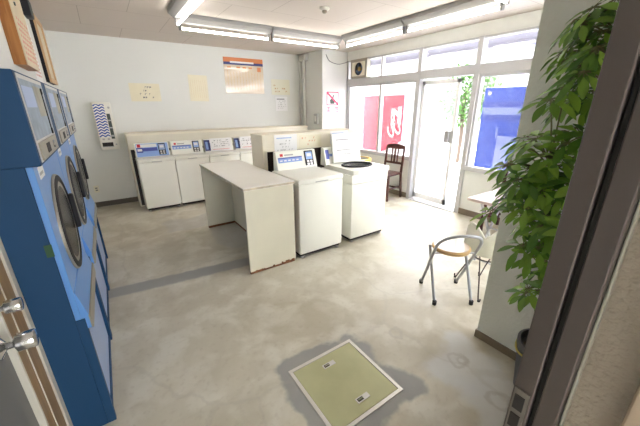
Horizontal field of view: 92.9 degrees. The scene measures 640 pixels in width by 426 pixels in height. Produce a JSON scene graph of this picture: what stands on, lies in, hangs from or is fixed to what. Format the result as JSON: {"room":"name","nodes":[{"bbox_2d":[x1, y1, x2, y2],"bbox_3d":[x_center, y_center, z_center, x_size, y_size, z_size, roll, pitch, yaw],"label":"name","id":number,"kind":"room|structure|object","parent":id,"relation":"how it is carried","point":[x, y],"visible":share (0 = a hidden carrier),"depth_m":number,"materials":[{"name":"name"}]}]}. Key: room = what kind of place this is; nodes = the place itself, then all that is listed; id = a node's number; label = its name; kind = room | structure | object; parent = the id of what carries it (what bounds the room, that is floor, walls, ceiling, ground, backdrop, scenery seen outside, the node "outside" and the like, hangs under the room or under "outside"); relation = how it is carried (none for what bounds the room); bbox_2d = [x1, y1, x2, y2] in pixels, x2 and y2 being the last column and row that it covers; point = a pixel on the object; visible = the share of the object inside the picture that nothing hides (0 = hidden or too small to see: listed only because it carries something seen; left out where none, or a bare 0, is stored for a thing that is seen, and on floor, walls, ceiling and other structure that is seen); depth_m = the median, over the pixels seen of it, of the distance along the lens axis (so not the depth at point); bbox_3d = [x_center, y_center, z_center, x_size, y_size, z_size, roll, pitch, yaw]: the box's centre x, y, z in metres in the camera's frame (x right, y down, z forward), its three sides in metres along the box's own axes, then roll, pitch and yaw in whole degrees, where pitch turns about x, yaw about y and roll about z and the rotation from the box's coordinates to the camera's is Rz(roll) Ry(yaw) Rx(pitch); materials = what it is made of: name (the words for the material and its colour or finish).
{"room":"laundry","nodes":[
{"label":"laundry","id":0,"kind":"room"},
{"bbox_2d":[0,16,60,89],"bbox_3d":[-1.684,-0.253,1.624,0.100,2.615,7.770,-13,23,-32],"label":"wall","id":1,"kind":"structure","parent":0,"point":[6,61],"depth_m":2.18,"materials":[{"name":"white paint"}]},
{"bbox_2d":[0,297,38,425],"bbox_3d":[-0.864,0.407,0.710,0.150,1.950,0.860,-13,23,-32],"label":"door","id":2,"kind":"structure","parent":1,"relation":"in","point":[15,407],"depth_m":1.04,"materials":[{"name":"grey metal"}]},
{"bbox_2d":[0,0,39,71],"bbox_3d":[-2.209,-1.409,2.195,0.082,0.660,0.520,-13,23,-32],"label":"notice board","id":3,"kind":"object","parent":1,"relation":"attached to","point":[12,18],"visible":1,"depth_m":2.08,"materials":[{"name":"orange wood"}]},
{"bbox_2d":[20,0,33,19],"bbox_3d":[-2.816,-1.968,2.920,0.063,0.160,0.200,-13,23,-32],"label":"wall speaker","id":4,"kind":"object","parent":1,"relation":"attached to","point":[25,4],"visible":0.92,"depth_m":2.86,"materials":[{"name":"black plastic"}]},
{"bbox_2d":[28,0,33,16],"bbox_3d":[-2.791,-1.974,2.936,0.003,0.120,0.160,-13,23,-32],"label":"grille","id":5,"kind":"object","parent":4,"relation":"attached to","point":[30,13],"depth_m":2.89,"materials":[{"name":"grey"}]},
{"bbox_2d":[26,24,43,82],"bbox_3d":[-2.720,-1.519,2.877,0.004,0.520,0.420,-13,23,-32],"label":"paper notice","id":6,"kind":"object","parent":1,"relation":"attached to","point":[38,74],"visible":0.34,"depth_m":2.97,"materials":[{"name":"white paper"}]},
{"bbox_2d":[0,238,72,425],"bbox_3d":[-0.967,0.368,0.745,0.112,2.020,1.152,-13,23,-32],"label":"trim","id":7,"kind":"structure","parent":1,"relation":"attached to","point":[32,367],"depth_m":1.21,"materials":[{"name":"beige"}]},
{"bbox_2d":[29,13,57,84],"bbox_3d":[-3.136,-1.827,3.456,0.050,0.660,0.600,-13,23,-32],"label":"framed notice","id":8,"kind":"object","parent":1,"relation":"attached to","point":[36,26],"visible":0.89,"depth_m":3.30,"materials":[{"name":"brown wood"}]},
{"bbox_2d":[45,30,299,202],"bbox_3d":[-2.179,-1.728,5.811,5.630,2.615,0.120,-13,23,-32],"label":"wall","id":9,"kind":"structure","parent":0,"point":[89,68],"depth_m":5.15,"materials":[{"name":"white paint"}]},
{"bbox_2d":[93,186,99,192],"bbox_3d":[-3.726,-0.397,5.071,0.070,0.115,0.014,-13,23,-32],"label":"wall outlet","id":10,"kind":"object","parent":9,"relation":"attached to","point":[96,188],"visible":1,"depth_m":5.07,"materials":[{"name":"beige plastic"}]},
{"bbox_2d":[91,102,119,149],"bbox_3d":[-3.414,-1.383,4.846,0.245,0.720,0.180,-13,23,-32],"label":"dispenser","id":11,"kind":"object","parent":9,"relation":"attached to","point":[102,112],"visible":1,"depth_m":4.78,"materials":[{"name":"white plastic"}]},
{"bbox_2d":[95,196,138,206],"bbox_3d":[-2.119,-0.521,6.191,4.130,0.085,0.012,-13,23,-32],"label":"baseboard","id":12,"kind":"structure","parent":9,"relation":"attached to","point":[131,199],"depth_m":5.28,"materials":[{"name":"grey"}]},
{"bbox_2d":[128,83,161,100],"bbox_3d":[-2.923,-2.018,5.091,0.450,0.280,0.004,-13,23,-32],"label":"poster","id":13,"kind":"object","parent":9,"relation":"attached to","point":[138,91],"visible":1,"depth_m":5.08,"materials":[{"name":"paper"}]},
{"bbox_2d":[187,74,208,100],"bbox_3d":[-2.206,-2.265,5.524,0.330,0.440,0.004,-12,23,-32],"label":"poster","id":14,"kind":"object","parent":9,"relation":"attached to","point":[198,87],"visible":1,"depth_m":5.52,"materials":[{"name":"paper"}]},
{"bbox_2d":[223,57,263,93],"bbox_3d":[-1.466,-2.663,5.918,0.790,0.630,0.007,-13,23,-32],"label":"poster","id":15,"kind":"object","parent":9,"relation":"attached to","point":[242,75],"visible":1,"depth_m":5.91,"materials":[{"name":"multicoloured paper"}]},
{"bbox_2d":[271,79,289,94],"bbox_3d":[-0.826,-2.642,6.391,0.430,0.300,0.004,-13,23,-32],"label":"poster","id":16,"kind":"object","parent":9,"relation":"attached to","point":[278,87],"visible":1,"depth_m":6.39,"materials":[{"name":"beige paper"}]},
{"bbox_2d":[275,97,287,110],"bbox_3d":[-0.820,-2.334,6.502,0.280,0.285,0.004,-13,23,-32],"label":"poster","id":17,"kind":"object","parent":9,"relation":"attached to","point":[281,102],"visible":1,"depth_m":6.50,"materials":[{"name":"white paper"}]},
{"bbox_2d":[29,0,544,54],"bbox_3d":[0.011,-1.949,2.323,5.630,0.100,7.870,-13,23,-32],"label":"ceiling","id":18,"kind":"structure","parent":0,"point":[132,19],"depth_m":3.71,"materials":[{"name":"white paint"}]},
{"bbox_2d":[167,0,202,26],"bbox_3d":[-1.276,-2.022,2.951,0.180,0.165,1.188,-13,23,-32],"label":"fluorescent light","id":19,"kind":"object","parent":18,"relation":"attached to","point":[176,9],"visible":1,"depth_m":3.09,"materials":[{"name":"grey"}]},
{"bbox_2d":[178,14,271,40],"bbox_3d":[-1.180,-2.351,3.880,1.188,0.165,0.180,-13,23,-32],"label":"fluorescent light","id":20,"kind":"object","parent":18,"relation":"attached to","point":[191,19],"visible":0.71,"depth_m":3.81,"materials":[{"name":"grey plastic"}]},
{"bbox_2d":[270,26,341,48],"bbox_3d":[-0.189,-2.581,4.517,1.188,0.165,0.180,-13,23,-32],"label":"fluorescent light","id":21,"kind":"object","parent":18,"relation":"attached to","point":[276,31],"visible":0.93,"depth_m":4.43,"materials":[{"name":"grey plastic"}]},
{"bbox_2d":[320,6,329,13],"bbox_3d":[0.050,-2.223,3.340,0.110,0.060,0.110,-13,23,-32],"label":"smoke detector","id":22,"kind":"object","parent":18,"relation":"attached to","point":[324,9],"visible":1,"depth_m":3.31,"materials":[{"name":"white plastic"}]},
{"bbox_2d":[341,17,405,47],"bbox_3d":[0.735,-2.496,4.259,0.180,0.165,1.188,-13,23,-32],"label":"fluorescent light","id":23,"kind":"object","parent":18,"relation":"attached to","point":[397,23],"visible":0.93,"depth_m":4.14,"materials":[{"name":"grey"}]},
{"bbox_2d":[402,0,504,32],"bbox_3d":[1.411,-2.170,3.324,0.180,0.165,1.188,-13,23,-32],"label":"fluorescent light","id":24,"kind":"object","parent":18,"relation":"attached to","point":[459,6],"visible":0.86,"depth_m":3.28,"materials":[{"name":"grey"}]},
{"bbox_2d":[497,0,509,4],"bbox_3d":[1.208,-1.846,2.410,1.188,0.165,0.180,-13,23,-32],"label":"fluorescent light","id":25,"kind":"object","parent":18,"relation":"attached to","point":[506,2],"visible":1,"depth_m":2.71,"materials":[{"name":"grey"}]},
{"bbox_2d":[97,193,514,425],"bbox_3d":[0.012,0.634,3.161,5.530,0.100,7.770,-13,23,-32],"label":"floor","id":26,"kind":"structure","parent":0,"point":[199,338],"depth_m":2.38,"materials":[{"name":"concrete"}]},
{"bbox_2d":[0,68,116,425],"bbox_3d":[-1.597,0.266,1.480,0.731,1.730,0.760,-13,23,-32],"label":"dryer","id":27,"kind":"object","parent":26,"relation":"on","point":[61,294],"visible":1,"depth_m":1.36,"materials":[{"name":"blue metal"}]},
{"bbox_2d":[43,245,54,257],"bbox_3d":[-1.142,0.161,1.282,0.025,0.055,0.005,-13,23,-32],"label":"sticker","id":28,"kind":"object","parent":27,"relation":"attached to","point":[48,249],"visible":1,"depth_m":1.28,"materials":[{"name":"green paper"}]},
{"bbox_2d":[43,83,111,333],"bbox_3d":[-2.027,0.059,2.075,0.731,1.730,0.760,-13,23,-32],"label":"dryer","id":29,"kind":"object","parent":26,"relation":"on","point":[73,180],"visible":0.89,"depth_m":2.12,"materials":[{"name":"blue metal"}]},
{"bbox_2d":[58,89,109,287],"bbox_3d":[-2.457,-0.148,2.669,0.731,1.730,0.760,-13,23,-32],"label":"dryer","id":30,"kind":"object","parent":26,"relation":"on","point":[79,164],"visible":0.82,"depth_m":2.74,"materials":[{"name":"blue metal"}]},
{"bbox_2d":[133,142,180,211],"bbox_3d":[-2.652,-0.603,4.984,0.523,1.050,0.388,-13,23,-32],"label":"washing machine","id":31,"kind":"object","parent":26,"relation":"on","point":[156,167],"visible":1,"depth_m":4.87,"materials":[{"name":"metal"}]},
{"bbox_2d":[169,140,208,205],"bbox_3d":[-2.213,-0.705,5.266,0.538,1.050,0.388,-13,23,-32],"label":"washing machine","id":32,"kind":"object","parent":26,"relation":"on","point":[188,154],"visible":0.66,"depth_m":5.13,"materials":[{"name":"metal"}]},
{"bbox_2d":[124,125,307,206],"bbox_3d":[-1.764,-1.046,6.005,3.370,1.195,0.415,-13,23,-32],"label":"panel","id":33,"kind":"object","parent":26,"relation":"on","point":[131,138],"visible":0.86,"depth_m":5.25,"materials":[{"name":"beige laminate"}]},
{"bbox_2d":[203,138,239,162],"bbox_3d":[-1.766,-0.809,5.553,0.538,1.050,0.388,-13,23,-32],"label":"washing machine","id":34,"kind":"object","parent":26,"relation":"on","point":[226,155],"visible":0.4,"depth_m":5.37,"materials":[{"name":"metal"}]},
{"bbox_2d":[209,137,231,151],"bbox_3d":[-1.781,-1.233,5.461,0.370,0.221,0.053,-13,23,-32],"label":"notice","id":35,"kind":"object","parent":34,"relation":"on","point":[217,144],"visible":1,"depth_m":5.45,"materials":[{"name":"white paper"}]},
{"bbox_2d":[233,137,252,164],"bbox_3d":[-1.318,-0.913,5.840,0.538,1.050,0.388,-13,23,-32],"label":"washing machine","id":36,"kind":"object","parent":26,"relation":"on","point":[245,154],"visible":0.09,"depth_m":5.59,"materials":[{"name":"metal"}]},
{"bbox_2d":[239,136,251,148],"bbox_3d":[-1.333,-1.337,5.748,0.370,0.221,0.053,-13,23,-32],"label":"notice","id":37,"kind":"object","parent":36,"relation":"on","point":[245,142],"visible":0.56,"depth_m":5.71,"materials":[{"name":"white paper"}]},
{"bbox_2d":[199,160,295,273],"bbox_3d":[-0.915,-0.061,3.656,0.538,0.892,1.558,-13,23,-32],"label":"table","id":38,"kind":"object","parent":26,"relation":"on","point":[260,201],"visible":1,"depth_m":3.14,"materials":[{"name":"white laminate"}]},
{"bbox_2d":[199,160,293,191],"bbox_3d":[-0.917,-0.467,3.513,0.538,0.030,1.558,-13,23,-32],"label":"countertop","id":39,"kind":"structure","parent":38,"relation":"on","point":[244,176],"depth_m":3.29,"materials":[{"name":"white laminate"}]},
{"bbox_2d":[250,128,356,171],"bbox_3d":[-0.170,-0.471,4.217,1.440,1.285,0.346,-13,23,-32],"label":"panel","id":40,"kind":"object","parent":26,"relation":"on","point":[262,144],"visible":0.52,"depth_m":3.73,"materials":[{"name":"beige laminate"}]},
{"bbox_2d":[274,134,296,151],"bbox_3d":[-0.414,-0.835,3.688,0.310,0.225,0.004,-13,23,-32],"label":"notice","id":41,"kind":"object","parent":40,"relation":"attached to","point":[288,142],"visible":0.94,"depth_m":3.68,"materials":[{"name":"white paper"}]},
{"bbox_2d":[299,134,320,147],"bbox_3d":[-0.122,-0.919,3.877,0.335,0.155,0.004,-13,23,-32],"label":"notice","id":42,"kind":"object","parent":40,"relation":"attached to","point":[314,140],"visible":1,"depth_m":3.87,"materials":[{"name":"paper"}]},
{"bbox_2d":[330,130,347,143],"bbox_3d":[0.259,-1.027,4.108,0.300,0.160,0.004,-13,23,-32],"label":"notice","id":43,"kind":"object","parent":40,"relation":"attached to","point":[345,131],"visible":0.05,"depth_m":4.07,"materials":[{"name":"white paper"}]},
{"bbox_2d":[272,148,342,257],"bbox_3d":[-0.157,-0.147,3.577,0.596,1.098,0.668,-13,23,-32],"label":"washing machine","id":44,"kind":"object","parent":26,"relation":"on","point":[317,191],"visible":0.83,"depth_m":3.36,"materials":[{"name":"metal"}]},
{"bbox_2d":[288,339,402,425],"bbox_3d":[0.147,1.038,1.877,0.504,0.032,0.504,-13,23,-32],"label":"floor hatch","id":45,"kind":"object","parent":26,"relation":"in","point":[346,386],"visible":0.94,"depth_m":1.84,"materials":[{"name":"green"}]},
{"bbox_2d":[321,133,388,241],"bbox_3d":[0.435,-0.367,3.949,0.610,1.260,0.663,-13,23,-32],"label":"washing machine","id":46,"kind":"object","parent":26,"relation":"on","point":[363,182],"visible":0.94,"depth_m":3.77,"materials":[{"name":"metal"}]},
{"bbox_2d":[341,161,372,173],"bbox_3d":[0.468,-0.554,3.860,0.436,0.146,0.334,-13,23,-32],"label":"tub","id":47,"kind":"object","parent":46,"relation":"in","point":[355,164],"depth_m":3.93,"materials":[{"name":"white plastic"}]},
{"bbox_2d":[360,156,370,161],"bbox_3d":[0.665,-0.607,5.400,0.456,0.745,0.456,-13,23,-32],"label":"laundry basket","id":48,"kind":"object","parent":26,"relation":"on","point":[364,158],"visible":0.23,"depth_m":5.35,"materials":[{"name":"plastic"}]},
{"bbox_2d":[384,143,405,201],"bbox_3d":[1.200,-0.740,5.452,0.486,0.955,0.400,-17,25,-39],"label":"wooden chair","id":49,"kind":"object","parent":26,"relation":"on","point":[393,146],"visible":0.76,"depth_m":5.45,"materials":[{"name":"brown wood"}]},
{"bbox_2d":[419,235,482,305],"bbox_3d":[1.128,0.417,2.633,0.378,0.650,0.380,0,19,1],"label":"folding chair","id":50,"kind":"object","parent":26,"relation":"on","point":[449,246],"visible":1,"depth_m":2.58,"materials":[{"name":"silver metal"}]},
{"bbox_2d":[454,222,496,301],"bbox_3d":[1.502,0.380,2.748,0.496,0.646,0.585,16,25,38],"label":"shell chair","id":51,"kind":"object","parent":26,"relation":"on","point":[486,251],"visible":0.59,"depth_m":2.64,"materials":[{"name":"beige plastic"}]},
{"bbox_2d":[467,189,503,264],"bbox_3d":[2.005,0.218,3.104,0.600,0.692,0.820,-13,23,-32],"label":"folding table","id":52,"kind":"object","parent":26,"relation":"on","point":[486,198],"visible":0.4,"depth_m":3.18,"materials":[{"name":"beige laminate"}]},
{"bbox_2d":[479,160,511,230],"bbox_3d":[2.415,-0.194,3.886,0.486,0.955,0.400,-13,23,-32],"label":"wooden chair","id":53,"kind":"object","parent":26,"relation":"on","point":[490,214],"visible":0.06,"depth_m":4.04,"materials":[{"name":"brown wood"}]},
{"bbox_2d":[470,0,619,383],"bbox_3d":[1.046,0.047,1.427,0.613,2.150,0.559,-13,23,-32],"label":"potted plant","id":54,"kind":"object","parent":26,"relation":"on","point":[535,187],"visible":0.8,"depth_m":1.26,"materials":[{"name":"green plant"}]},
{"bbox_3d":[1.931,-0.107,5.230,0.120,0.100,0.895,-13,23,-32],"label":"trim","id":55,"kind":"structure","parent":26,"relation":"attached to","visible":0},
{"bbox_2d":[407,197,453,211],"bbox_3d":[1.906,-0.154,5.196,0.180,0.012,0.895,-13,23,-32],"label":"trim","id":56,"kind":"structure","parent":55,"relation":"on","point":[443,207],"depth_m":5.15,"materials":[{"name":"silver metal"}]},
{"bbox_2d":[301,49,347,129],"bbox_3d":[0.073,-2.058,6.710,0.630,2.615,0.840,-13,23,-32],"label":"wall pillar","id":57,"kind":"structure","parent":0,"point":[321,74],"depth_m":6.19,"materials":[{"name":"white paint"}]},
{"bbox_2d":[299,54,301,124],"bbox_3d":[-0.420,-2.092,6.816,0.044,2.615,0.044,-13,23,-32],"label":"drain pipe","id":58,"kind":"object","parent":57,"relation":"attached to","point":[300,89],"visible":0.66,"depth_m":6.61,"materials":[{"name":"white"}]},
{"bbox_2d":[299,54,307,125],"bbox_3d":[-0.333,-2.030,6.683,0.100,2.585,0.220,-13,23,-32],"label":"conduit pipe","id":59,"kind":"object","parent":57,"relation":"attached to","point":[304,57],"visible":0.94,"depth_m":6.40,"materials":[{"name":"white"}]},
{"bbox_2d":[314,113,318,123],"bbox_3d":[-0.080,-1.965,6.337,0.054,0.210,0.120,-13,23,-32],"label":"switch box","id":60,"kind":"object","parent":57,"relation":"attached to","point":[316,115],"visible":1,"depth_m":6.30,"materials":[{"name":"grey plastic"}]},
{"bbox_2d":[324,90,339,118],"bbox_3d":[0.257,-2.220,6.243,0.400,0.560,0.006,-13,23,-32],"label":"poster","id":61,"kind":"object","parent":57,"relation":"attached to","point":[331,97],"visible":1,"depth_m":6.23,"materials":[{"name":"white paper"}]},
{"bbox_2d":[346,9,542,217],"bbox_3d":[2.319,-1.183,4.196,0.125,2.615,7.770,-13,23,-32],"label":"wall window","id":62,"kind":"structure","parent":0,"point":[474,183],"depth_m":4.53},
{"bbox_2d":[350,57,370,78],"bbox_3d":[0.785,-2.813,5.923,0.100,0.335,0.470,-13,23,-32],"label":"ventilation fan","id":63,"kind":"object","parent":62,"relation":"attached to","point":[360,68],"visible":0.98,"depth_m":5.88,"materials":[{"name":"beige plastic"}]},
{"bbox_2d":[348,80,415,160],"bbox_3d":[1.112,-1.783,5.833,0.110,1.310,1.740,-13,23,-32],"label":"window","id":64,"kind":"structure","parent":62,"relation":"attached to","point":[377,151],"depth_m":5.81,"materials":[{"name":"silver metal"}]},
{"bbox_2d":[380,57,385,75],"bbox_3d":[1.278,-2.581,5.306,0.070,0.313,1.165,-13,23,-32],"label":"window","id":65,"kind":"structure","parent":62,"relation":"attached to","point":[383,59],"depth_m":5.48,"materials":[{"name":"white glass"}]},
{"bbox_2d":[412,78,462,204],"bbox_3d":[1.867,-1.127,4.974,0.047,1.935,0.662,-13,23,-32],"label":"door","id":66,"kind":"structure","parent":62,"relation":"attached to","point":[449,136],"depth_m":4.91,"materials":[{"name":"white metal"}]},
{"bbox_2d":[389,189,499,224],"bbox_3d":[2.498,0.116,4.304,0.012,0.090,6.830,-13,23,-32],"label":"baseboard","id":67,"kind":"structure","parent":62,"relation":"attached to","point":[393,191],"depth_m":4.67,"materials":[{"name":"brown plastic"}]},
{"bbox_2d":[422,64,474,70],"bbox_3d":[1.898,-2.279,4.449,0.070,0.318,0.895,-13,23,-32],"label":"window","id":68,"kind":"structure","parent":62,"relation":"attached to","point":[474,64],"depth_m":4.45,"materials":[{"name":"white glass"}]},
{"bbox_2d":[464,70,529,175],"bbox_3d":[2.630,-1.052,3.736,0.110,1.310,1.570,-13,23,-32],"label":"window","id":69,"kind":"structure","parent":62,"relation":"attached to","point":[468,167],"depth_m":4.27,"materials":[{"name":"silver metal"}]},
{"bbox_2d":[481,58,532,64],"bbox_3d":[2.633,-1.925,3.433,0.070,0.318,1.570,-13,23,-32],"label":"window","id":70,"kind":"structure","parent":62,"relation":"attached to","point":[526,58],"depth_m":3.81,"materials":[{"name":"silver metal"}]},
{"bbox_2d":[477,0,617,351],"bbox_3d":[1.843,-0.021,0.909,0.105,2.615,2.350,-13,23,-32],"label":"wall partition","id":71,"kind":"structure","parent":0,"point":[501,321],"depth_m":1.76,"materials":[{"name":"paint"}]},
{"bbox_2d":[474,329,515,359],"bbox_3d":[1.847,1.183,1.337,0.121,0.058,2.358,-13,23,-32],"label":"baseboard","id":72,"kind":"structure","parent":71,"relation":"attached to","point":[503,349],"depth_m":2.11,"materials":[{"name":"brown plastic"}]},
{"bbox_2d":[563,217,639,425],"bbox_3d":[1.049,-0.004,0.873,1.250,2.615,0.180,-13,23,-32],"label":"wall","id":73,"kind":"structure","parent":0,"point":[609,381],"depth_m":0.57,"materials":[{"name":"beige paint"}]},
{"bbox_2d":[503,0,639,425],"bbox_3d":[0.502,0.104,0.577,0.100,2.615,0.092,-13,23,-32],"label":"door","id":74,"kind":"structure","parent":73,"relation":"in","point":[600,215],"depth_m":0.53,"materials":[{"name":"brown metal"}]},
{"bbox_2d":[620,383,639,425],"bbox_3d":[0.573,0.145,0.457,0.065,2.615,0.048,-13,23,-32],"label":"trim","id":75,"kind":"structure","parent":73,"relation":"attached to","point":[632,416],"depth_m":0.52,"materials":[{"name":"beige"}]},
{"label":"outside","id":76,"kind":"structure","parent":0,"visible":0},
{"bbox_2d":[371,30,537,67],"bbox_3d":[2.774,-2.355,3.879,0.320,0.330,7.200,-13,23,-32],"label":"transom windows","id":77,"kind":"structure","parent":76,"point":[528,38],"depth_m":4.58,"materials":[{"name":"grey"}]},
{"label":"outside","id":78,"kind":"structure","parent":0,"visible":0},
{"bbox_2d":[359,133,476,207],"bbox_3d":[9.992,-3.748,15.542,25.570,0.100,33.000,-13,23,-32],"label":"ground","id":79,"kind":"structure","parent":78,"point":[435,154],"depth_m":8.09,"materials":[{"name":"white"}]},
{"bbox_2d":[362,95,428,179],"bbox_3d":[1.614,-1.629,6.769,0.768,1.830,1.140,-13,23,-32],"label":"vending machine","id":80,"kind":"object","parent":79,"relation":"on","point":[397,109],"visible":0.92,"depth_m":6.30,"materials":[{"name":"red"}]},
{"bbox_2d":[351,118,479,144],"bbox_3d":[6.874,-3.290,12.805,0.200,0.890,30.000,-13,23,-32],"label":"wall","id":81,"kind":"structure","parent":79,"relation":"on","point":[435,131],"depth_m":14.45,"materials":[{"name":"white"}]},
{"bbox_2d":[352,45,534,122],"bbox_3d":[10.723,-7.472,15.414,3.070,7.000,36.000,-13,23,-32],"label":"building","id":82,"kind":"structure","parent":79,"relation":"on","point":[358,93],"depth_m":18.48,"materials":[{"name":"silver metal"}]},
{"bbox_2d":[434,59,501,162],"bbox_3d":[4.135,-2.859,8.750,1.832,2.811,1.857,-13,23,-32],"label":"street tree","id":83,"kind":"object","parent":79,"relation":"on","point":[466,94],"visible":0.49,"depth_m":8.49,"materials":[{"name":"green plant"}]},
{"bbox_2d":[473,86,526,169],"bbox_3d":[3.104,-0.913,4.641,0.820,1.880,1.130,-13,23,-32],"label":"vending machine","id":84,"kind":"object","parent":79,"relation":"on","point":[500,120],"visible":0.22,"depth_m":4.52,"materials":[{"name":"blue"}]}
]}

